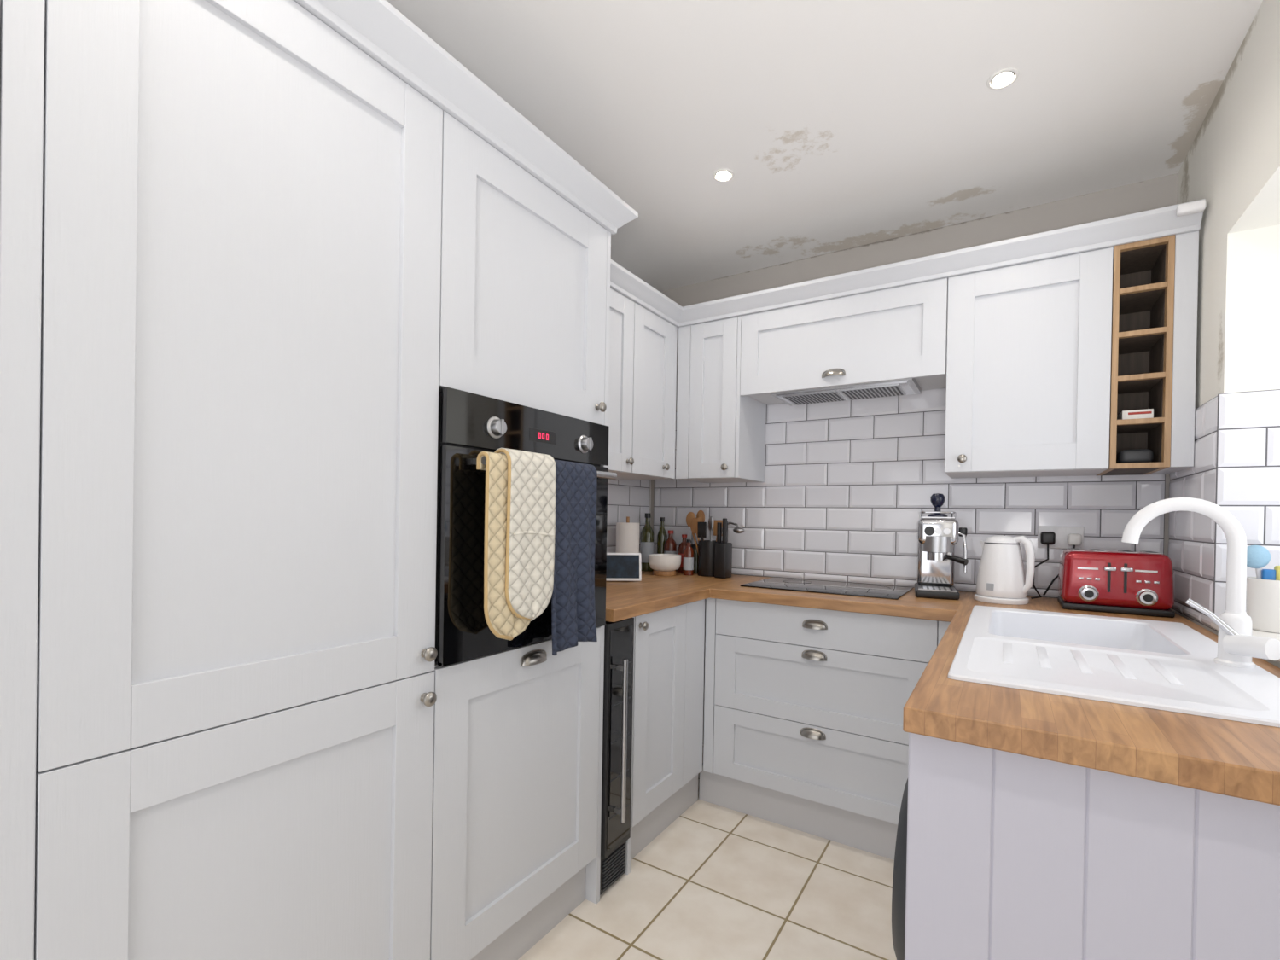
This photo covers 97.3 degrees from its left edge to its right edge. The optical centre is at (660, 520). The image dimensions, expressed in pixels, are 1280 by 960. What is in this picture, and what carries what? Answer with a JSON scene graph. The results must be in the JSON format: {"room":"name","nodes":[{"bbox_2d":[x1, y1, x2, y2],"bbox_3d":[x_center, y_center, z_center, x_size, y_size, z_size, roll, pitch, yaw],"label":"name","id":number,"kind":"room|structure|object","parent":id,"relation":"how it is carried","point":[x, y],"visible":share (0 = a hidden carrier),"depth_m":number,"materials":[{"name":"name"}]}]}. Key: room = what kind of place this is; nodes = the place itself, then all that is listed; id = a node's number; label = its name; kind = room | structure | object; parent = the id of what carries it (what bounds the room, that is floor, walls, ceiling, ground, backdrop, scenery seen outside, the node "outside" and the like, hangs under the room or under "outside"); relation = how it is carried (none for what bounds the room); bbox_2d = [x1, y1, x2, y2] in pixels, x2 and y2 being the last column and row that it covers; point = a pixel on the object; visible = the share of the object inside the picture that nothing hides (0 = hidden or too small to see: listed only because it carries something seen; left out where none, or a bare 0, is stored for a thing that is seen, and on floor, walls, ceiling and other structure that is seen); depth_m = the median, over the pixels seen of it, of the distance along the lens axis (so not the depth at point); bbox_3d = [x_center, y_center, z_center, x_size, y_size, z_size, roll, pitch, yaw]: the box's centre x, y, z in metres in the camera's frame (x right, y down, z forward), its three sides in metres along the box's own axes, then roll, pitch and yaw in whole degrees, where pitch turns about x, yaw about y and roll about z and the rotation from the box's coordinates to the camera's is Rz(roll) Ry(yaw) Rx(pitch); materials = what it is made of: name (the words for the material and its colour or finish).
{"room":"kitchen","nodes":[
{"label":"kitchen","id":0,"kind":"room"},
{"bbox_2d":[606,479,650,552],"bbox_3d":[-0.392,0.002,2.653,0.010,0.534,1.255,1,0,31],"label":"tiles","id":1,"kind":"structure","parent":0,"point":[631,498],"depth_m":2.98,"materials":[{"name":"white tile"}]},
{"bbox_2d":[649,479,651,512],"bbox_3d":[-1.508,-0.060,0.985,0.152,2.490,5.304,1,0,31],"label":"wall","id":2,"kind":"structure","parent":0,"point":[650,480],"depth_m":3.20,"materials":[{"name":"white paint"}]},
{"bbox_2d":[606,287,634,473],"bbox_3d":[-0.349,-0.571,2.328,0.372,0.733,0.379,1,0,31],"label":"upper cabinet","id":3,"kind":"object","parent":2,"relation":"attached to","point":[621,313],"visible":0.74,"depth_m":2.34,"materials":[{"name":"white wood"}]},
{"bbox_2d":[608,302,677,480],"bbox_3d":[-0.153,-0.569,2.649,0.372,0.733,0.366,1,0,31],"label":"upper cabinet","id":4,"kind":"object","parent":2,"relation":"attached to","point":[655,339],"visible":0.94,"depth_m":2.57,"materials":[{"name":"white wood"}]},
{"bbox_2d":[517,744,896,959],"bbox_3d":[-0.173,1.261,0.334,3.800,0.100,5.600,1,0,31],"label":"floor","id":5,"kind":"structure","parent":0,"point":[718,882],"depth_m":1.78,"materials":[{"name":"tile"}]},
{"bbox_2d":[0,0,45,959],"bbox_3d":[-1.088,0.140,0.882,0.628,2.105,0.036,1,0,31],"label":"end panel","id":6,"kind":"object","parent":5,"relation":"on","point":[21,21],"visible":1,"depth_m":0.72,"materials":[{"name":"white paint"}]},
{"bbox_2d":[34,0,442,959],"bbox_3d":[-0.909,0.141,1.146,0.658,2.105,0.599,1,0,31],"label":"tall cabinet","id":7,"kind":"object","parent":5,"relation":"on","point":[236,697],"visible":1,"depth_m":0.92,"materials":[{"name":"white wood"}]},
{"bbox_2d":[430,110,610,959],"bbox_3d":[-0.590,0.144,1.666,0.658,2.105,0.617,1,0,31],"label":"tall cabinet","id":8,"kind":"object","parent":5,"relation":"on","point":[525,273],"visible":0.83,"depth_m":1.46,"materials":[{"name":"white wood"}]},
{"bbox_2d":[293,0,638,234],"bbox_3d":[-0.870,-0.948,1.143,0.689,0.075,1.932,1,0,31],"label":"crown molding","id":9,"kind":"structure","parent":8,"relation":"on","point":[375,27],"depth_m":1.25,"materials":[{"name":"white wood"}]},
{"bbox_2d":[434,386,616,666],"bbox_3d":[-0.539,0.012,1.625,0.624,0.616,0.592,1,0,31],"label":"built-in oven","id":10,"kind":"object","parent":8,"relation":"in","point":[470,424],"visible":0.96,"depth_m":1.31,"materials":[{"name":"black glass"}]},
{"bbox_2d":[476,448,556,640],"bbox_3d":[-0.349,0.057,1.355,0.072,0.452,0.212,1,0,31],"label":"glove","id":11,"kind":"object","parent":10,"relation":"hanging from","point":[519,561],"visible":1,"depth_m":1.32,"materials":[{"name":"beige fabric"}]},
{"bbox_2d":[551,459,597,655],"bbox_3d":[-0.244,0.093,1.516,0.064,0.503,0.182,1,0,31],"label":"tea towel","id":12,"kind":"object","parent":10,"relation":"hanging from","point":[573,597],"visible":0.9,"depth_m":1.50,"materials":[{"name":"blue fabric"}]},
{"bbox_2d":[610,198,1205,329],"bbox_3d":[0.629,-0.955,1.856,1.896,0.072,0.967,1,0,31],"label":"crown molding","id":13,"kind":"structure","parent":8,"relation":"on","point":[1162,222],"depth_m":2.12,"materials":[{"name":"white wood"}]},
{"bbox_2d":[1175,199,1206,216],"bbox_3d":[1.607,-0.946,1.706,0.065,0.030,0.029,1,0,31],"label":"sensor","id":14,"kind":"object","parent":13,"relation":"attached to","point":[1196,206],"visible":1,"depth_m":1.70,"materials":[{"name":"white plastic"}]},
{"bbox_2d":[599,617,634,895],"bbox_3d":[-0.356,0.755,1.970,0.602,0.864,0.144,1,0,31],"label":"wine cooler","id":15,"kind":"object","parent":5,"relation":"on","point":[619,636],"visible":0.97,"depth_m":1.80,"materials":[{"name":"black glass"}]},
{"bbox_2d":[623,599,704,874],"bbox_3d":[-0.207,0.758,2.312,0.658,0.884,0.586,1,0,31],"label":"base cabinet","id":16,"kind":"object","parent":5,"relation":"on","point":[667,702],"visible":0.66,"depth_m":2.13,"materials":[{"name":"white paint"}]},
{"bbox_2d":[698,598,950,860],"bbox_3d":[0.718,0.774,2.352,1.007,0.884,0.572,1,0,31],"label":"drawer unit","id":17,"kind":"object","parent":5,"relation":"on","point":[804,731],"visible":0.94,"depth_m":2.14,"materials":[{"name":"white paint"}]},
{"bbox_2d":[891,779,907,959],"bbox_3d":[0.807,0.799,1.055,0.638,0.850,0.590,1,0,31],"label":"washing machine","id":18,"kind":"object","parent":5,"relation":"on","point":[898,894],"visible":0.16,"depth_m":1.03,"materials":[{"name":"black plastic"}]},
{"bbox_2d":[605,570,1279,805],"bbox_3d":[0.428,0.308,1.872,2.199,0.040,1.734,1,0,31],"label":"countertop","id":19,"kind":"structure","parent":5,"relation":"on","point":[1225,757],"depth_m":0.85,"materials":[{"name":"brown wood"}]},
{"bbox_2d":[606,552,641,581],"bbox_3d":[-0.188,0.210,2.532,0.200,0.126,0.089,1,0,-7],"label":"display","id":20,"kind":"object","parent":19,"relation":"on","point":[620,567],"visible":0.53,"depth_m":2.51,"materials":[{"name":"white plastic"}]},
{"bbox_2d":[616,516,639,552],"bbox_3d":[-0.165,0.127,2.798,0.116,0.290,0.116,1,0,31],"label":"paper towel roll","id":21,"kind":"object","parent":19,"relation":"on","point":[627,533],"visible":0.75,"depth_m":2.75,"materials":[{"name":"white paper"}]},
{"bbox_2d":[640,512,653,571],"bbox_3d":[-0.072,0.117,3.034,0.073,0.310,0.073,1,0,31],"label":"olive oil bottle","id":22,"kind":"object","parent":19,"relation":"on","point":[647,533],"visible":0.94,"depth_m":3.00,"materials":[{"name":"green glass"}]},
{"bbox_2d":[657,517,667,553],"bbox_3d":[0.007,0.129,3.079,0.056,0.290,0.056,1,0,31],"label":"vinegar bottle","id":23,"kind":"object","parent":19,"relation":"on","point":[661,536],"visible":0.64,"depth_m":3.06,"materials":[{"name":"green glass"}]},
{"bbox_2d":[648,553,680,575],"bbox_3d":[0.021,0.225,2.836,0.164,0.100,0.164,1,0,31],"label":"ceramic bowl","id":24,"kind":"object","parent":19,"relation":"on","point":[662,564],"visible":1,"depth_m":2.78,"materials":[{"name":"white ceramic"}]},
{"bbox_2d":[663,529,676,571],"bbox_3d":[0.052,0.165,3.028,0.069,0.220,0.069,1,0,31],"label":"sauce bottle","id":25,"kind":"object","parent":19,"relation":"on","point":[670,545],"visible":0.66,"depth_m":3.00,"materials":[{"name":"red glass"}]},
{"bbox_2d":[677,534,686,572],"bbox_3d":[0.125,0.176,2.995,0.065,0.200,0.065,1,0,31],"label":"sauce bottle","id":26,"kind":"object","parent":19,"relation":"on","point":[683,545],"visible":0.61,"depth_m":2.97,"materials":[{"name":"brown glass"}]},
{"bbox_2d":[683,539,693,575],"bbox_3d":[0.141,0.187,2.844,0.053,0.180,0.053,1,0,31],"label":"sauce bottle","id":27,"kind":"object","parent":19,"relation":"on","point":[689,551],"visible":1,"depth_m":2.82,"materials":[{"name":"brown glass"}]},
{"bbox_2d":[691,543,698,573],"bbox_3d":[0.190,0.201,2.967,0.070,0.152,0.070,1,0,31],"label":"bottle","id":28,"kind":"object","parent":19,"relation":"on","point":[695,554],"visible":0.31,"depth_m":2.93,"materials":[{"name":"green glass"}]},
{"bbox_2d":[686,510,744,576],"bbox_3d":[0.269,0.114,2.837,0.328,0.330,0.134,1,0,31],"label":"pot","id":29,"kind":"object","parent":19,"relation":"on","point":[706,549],"visible":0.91,"depth_m":2.83,"materials":[{"name":"black plastic"}]},
{"bbox_2d":[714,517,732,578],"bbox_3d":[0.306,0.136,2.744,0.060,0.290,0.080,1,0,31],"label":"knife block","id":30,"kind":"object","parent":19,"relation":"on","point":[723,558],"visible":1,"depth_m":2.72,"materials":[{"name":"black plastic"}]},
{"bbox_2d":[739,577,913,599],"bbox_3d":[0.713,0.287,2.417,0.630,0.006,0.400,1,0,31],"label":"induction hob","id":31,"kind":"object","parent":19,"relation":"in","point":[817,586],"visible":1,"depth_m":2.37,"materials":[{"name":"black glass"}]},
{"bbox_2d":[914,493,968,599],"bbox_3d":[1.112,0.096,2.238,0.179,0.403,0.285,1,0,23],"label":"espresso machine","id":32,"kind":"object","parent":19,"relation":"on","point":[938,534],"visible":1,"depth_m":2.16,"materials":[{"name":"silver metal"}]},
{"bbox_2d":[974,535,1035,605],"bbox_3d":[1.263,0.177,2.087,0.171,0.246,0.171,1,0,11],"label":"electric kettle","id":33,"kind":"object","parent":19,"relation":"on","point":[1002,578],"visible":1,"depth_m":2.03,"materials":[{"name":"white plastic"}]},
{"bbox_2d":[1025,543,1075,599],"bbox_3d":[1.501,0.198,2.167,0.160,0.212,0.044,1,0,6],"label":"power cable","id":34,"kind":"object","parent":19,"relation":"on","point":[1073,545],"visible":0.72,"depth_m":2.16,"materials":[{"name":"black plastic"}]},
{"bbox_2d":[947,605,1279,727],"bbox_3d":[1.027,0.386,1.345,0.535,0.188,1.030,1,0,31],"label":"sink","id":35,"kind":"object","parent":19,"relation":"in","point":[1166,666],"visible":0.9,"depth_m":1.15,"materials":[{"name":"white ceramic"}]},
{"bbox_2d":[1057,548,1175,617],"bbox_3d":[1.544,0.205,1.924,0.294,0.202,0.237,1,0,31],"label":"toaster","id":36,"kind":"object","parent":19,"relation":"on","point":[1127,582],"visible":1,"depth_m":1.85,"materials":[{"name":"red enamelled metal"},{"name":"black plastic"},{"name":"chrome"}]},
{"bbox_2d":[1121,497,1279,668],"bbox_3d":[1.129,0.123,1.180,0.106,0.343,0.244,1,0,-37],"label":"mixer tap","id":37,"kind":"object","parent":19,"relation":"on","point":[1236,645],"visible":1,"depth_m":1.15,"materials":[{"name":"white metal"}]},
{"bbox_2d":[904,732,1279,959],"bbox_3d":[0.662,0.781,0.756,0.619,0.884,0.020,1,0,31],"label":"panel","id":38,"kind":"object","parent":5,"relation":"on","point":[1010,856],"visible":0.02,"depth_m":0.79,"materials":[{"name":"grey paint"}]},
{"bbox_2d":[385,0,1262,291],"bbox_3d":[-0.129,-1.329,0.320,3.800,0.100,5.600,1,0,31],"label":"ceiling","id":39,"kind":"structure","parent":0,"point":[839,125],"depth_m":1.71,"materials":[{"name":"paint"}]},
{"bbox_2d":[712,168,733,181],"bbox_3d":[0.233,-1.279,2.089,0.080,0.004,0.080,1,0,31],"label":"recessed light","id":40,"kind":"object","parent":39,"relation":"in","point":[724,174],"visible":1,"depth_m":2.09,"materials":[{"name":"white plastic"}]},
{"bbox_2d":[986,67,1018,89],"bbox_3d":[0.980,-1.264,1.613,0.080,0.004,0.080,1,0,31],"label":"recessed light","id":41,"kind":"object","parent":39,"relation":"in","point":[1002,78],"visible":1,"depth_m":1.61,"materials":[{"name":"white plastic"}]},
{"bbox_2d":[650,173,1177,744],"bbox_3d":[1.197,-0.022,2.527,3.800,2.490,0.152,1,0,31],"label":"wall","id":42,"kind":"structure","parent":0,"point":[1159,192],"depth_m":2.42,"materials":[{"name":"paint"}]},
{"bbox_2d":[675,315,765,482],"bbox_3d":[0.295,-0.562,2.764,0.328,0.733,0.355,1,0,31],"label":"upper cabinet","id":43,"kind":"object","parent":42,"relation":"attached to","point":[721,432],"visible":0.99,"depth_m":2.65,"materials":[{"name":"white wood"}]},
{"bbox_2d":[797,260,798,283],"bbox_3d":[0.672,-1.132,2.764,0.004,0.289,0.002,1,0,31],"label":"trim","id":44,"kind":"structure","parent":42,"relation":"attached to","point":[798,260],"depth_m":2.76,"materials":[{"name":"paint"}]},
{"bbox_2d":[739,278,948,404],"bbox_3d":[0.797,-0.738,2.461,0.835,0.362,0.350,1,0,31],"label":"upper cabinet","id":45,"kind":"object","parent":42,"relation":"attached to","point":[898,333],"visible":0.98,"depth_m":2.31,"materials":[{"name":"white wood"}]},
{"bbox_2d":[770,378,921,405],"bbox_3d":[0.806,-0.558,2.464,0.580,0.030,0.280,1,0,31],"label":"hood","id":46,"kind":"object","parent":45,"relation":"attached to","point":[905,386],"depth_m":2.41,"materials":[{"name":"white metal"}]},
{"bbox_2d":[653,387,1165,598],"bbox_3d":[0.897,-0.146,2.616,2.192,0.874,0.010,1,0,31],"label":"tile backsplash","id":47,"kind":"structure","parent":42,"relation":"attached to","point":[841,497],"depth_m":2.56,"materials":[{"name":"white tile"}]},
{"bbox_2d":[944,247,1113,478],"bbox_3d":[1.358,-0.541,2.113,0.488,0.733,0.355,1,0,31],"label":"upper cabinet","id":48,"kind":"object","parent":42,"relation":"attached to","point":[1028,360],"visible":1,"depth_m":1.99,"materials":[{"name":"white wood"}]},
{"bbox_2d":[1037,525,1083,549],"bbox_3d":[1.551,0.067,2.181,0.147,0.087,0.045,1,0,31],"label":"wall socket","id":49,"kind":"object","parent":42,"relation":"attached to","point":[1056,537],"visible":0.99,"depth_m":2.19,"materials":[{"name":"white plastic"}]},
{"bbox_2d":[1096,234,1175,475],"bbox_3d":[1.639,-0.535,1.957,0.151,0.733,0.328,1,0,31],"label":"wine rack","id":50,"kind":"object","parent":42,"relation":"attached to","point":[1143,296],"visible":0.85,"depth_m":1.86,"materials":[{"name":"brown wood"}]},
{"bbox_2d":[1116,448,1153,463],"bbox_3d":[1.600,-0.210,1.906,0.090,0.049,0.120,1,0,31],"label":"case","id":51,"kind":"object","parent":50,"relation":"in","point":[1142,455],"visible":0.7,"depth_m":1.86,"materials":[{"name":"grey rubber"}]},
{"bbox_2d":[1117,408,1153,419],"bbox_3d":[1.597,-0.346,1.896,0.080,0.034,0.101,1,0,31],"label":"carton","id":52,"kind":"object","parent":50,"relation":"in","point":[1137,414],"visible":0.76,"depth_m":1.86,"materials":[{"name":"white cardboard"}]},
{"bbox_2d":[1149,230,1198,474],"bbox_3d":[1.728,-0.533,1.903,0.055,0.733,0.326,1,0,31],"label":"cabinet end panel","id":53,"kind":"object","parent":50,"relation":"attached to","point":[1186,244],"visible":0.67,"depth_m":1.76,"materials":[{"name":"white paint"}]},
{"bbox_2d":[1169,0,1279,668],"bbox_3d":[1.134,-0.013,0.539,0.352,2.490,3.304,1,0,31],"label":"wall","id":54,"kind":"structure","parent":0,"point":[1232,162],"depth_m":1.53,"materials":[{"name":"paint"}]},
{"bbox_2d":[1168,395,1218,631],"bbox_3d":[1.690,-0.020,1.794,0.010,0.659,0.545,1,0,31],"label":"tiles","id":55,"kind":"structure","parent":54,"relation":"attached to","point":[1190,534],"depth_m":1.72,"materials":[{"name":"white tile"}]},
{"bbox_2d":[1210,621,1279,662],"bbox_3d":[1.280,0.287,0.903,0.272,0.019,1.376,1,0,31],"label":"window sill","id":56,"kind":"structure","parent":54,"relation":"attached to","point":[1254,632],"depth_m":1.38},
{"bbox_2d":[1245,545,1279,633],"bbox_3d":[1.560,0.169,1.424,0.113,0.220,0.113,1,0,-25],"label":"brush holder","id":57,"kind":"object","parent":56,"relation":"on","point":[1262,590],"visible":0.89,"depth_m":1.42,"materials":[{"name":"white ceramic"}]},
{"bbox_2d":[1212,389,1279,616],"bbox_3d":[1.651,-0.035,1.498,0.253,0.628,0.010,1,0,31],"label":"tiles","id":58,"kind":"structure","parent":54,"relation":"attached to","point":[1248,458],"depth_m":1.53,"materials":[{"name":"white tile"}]}
]}

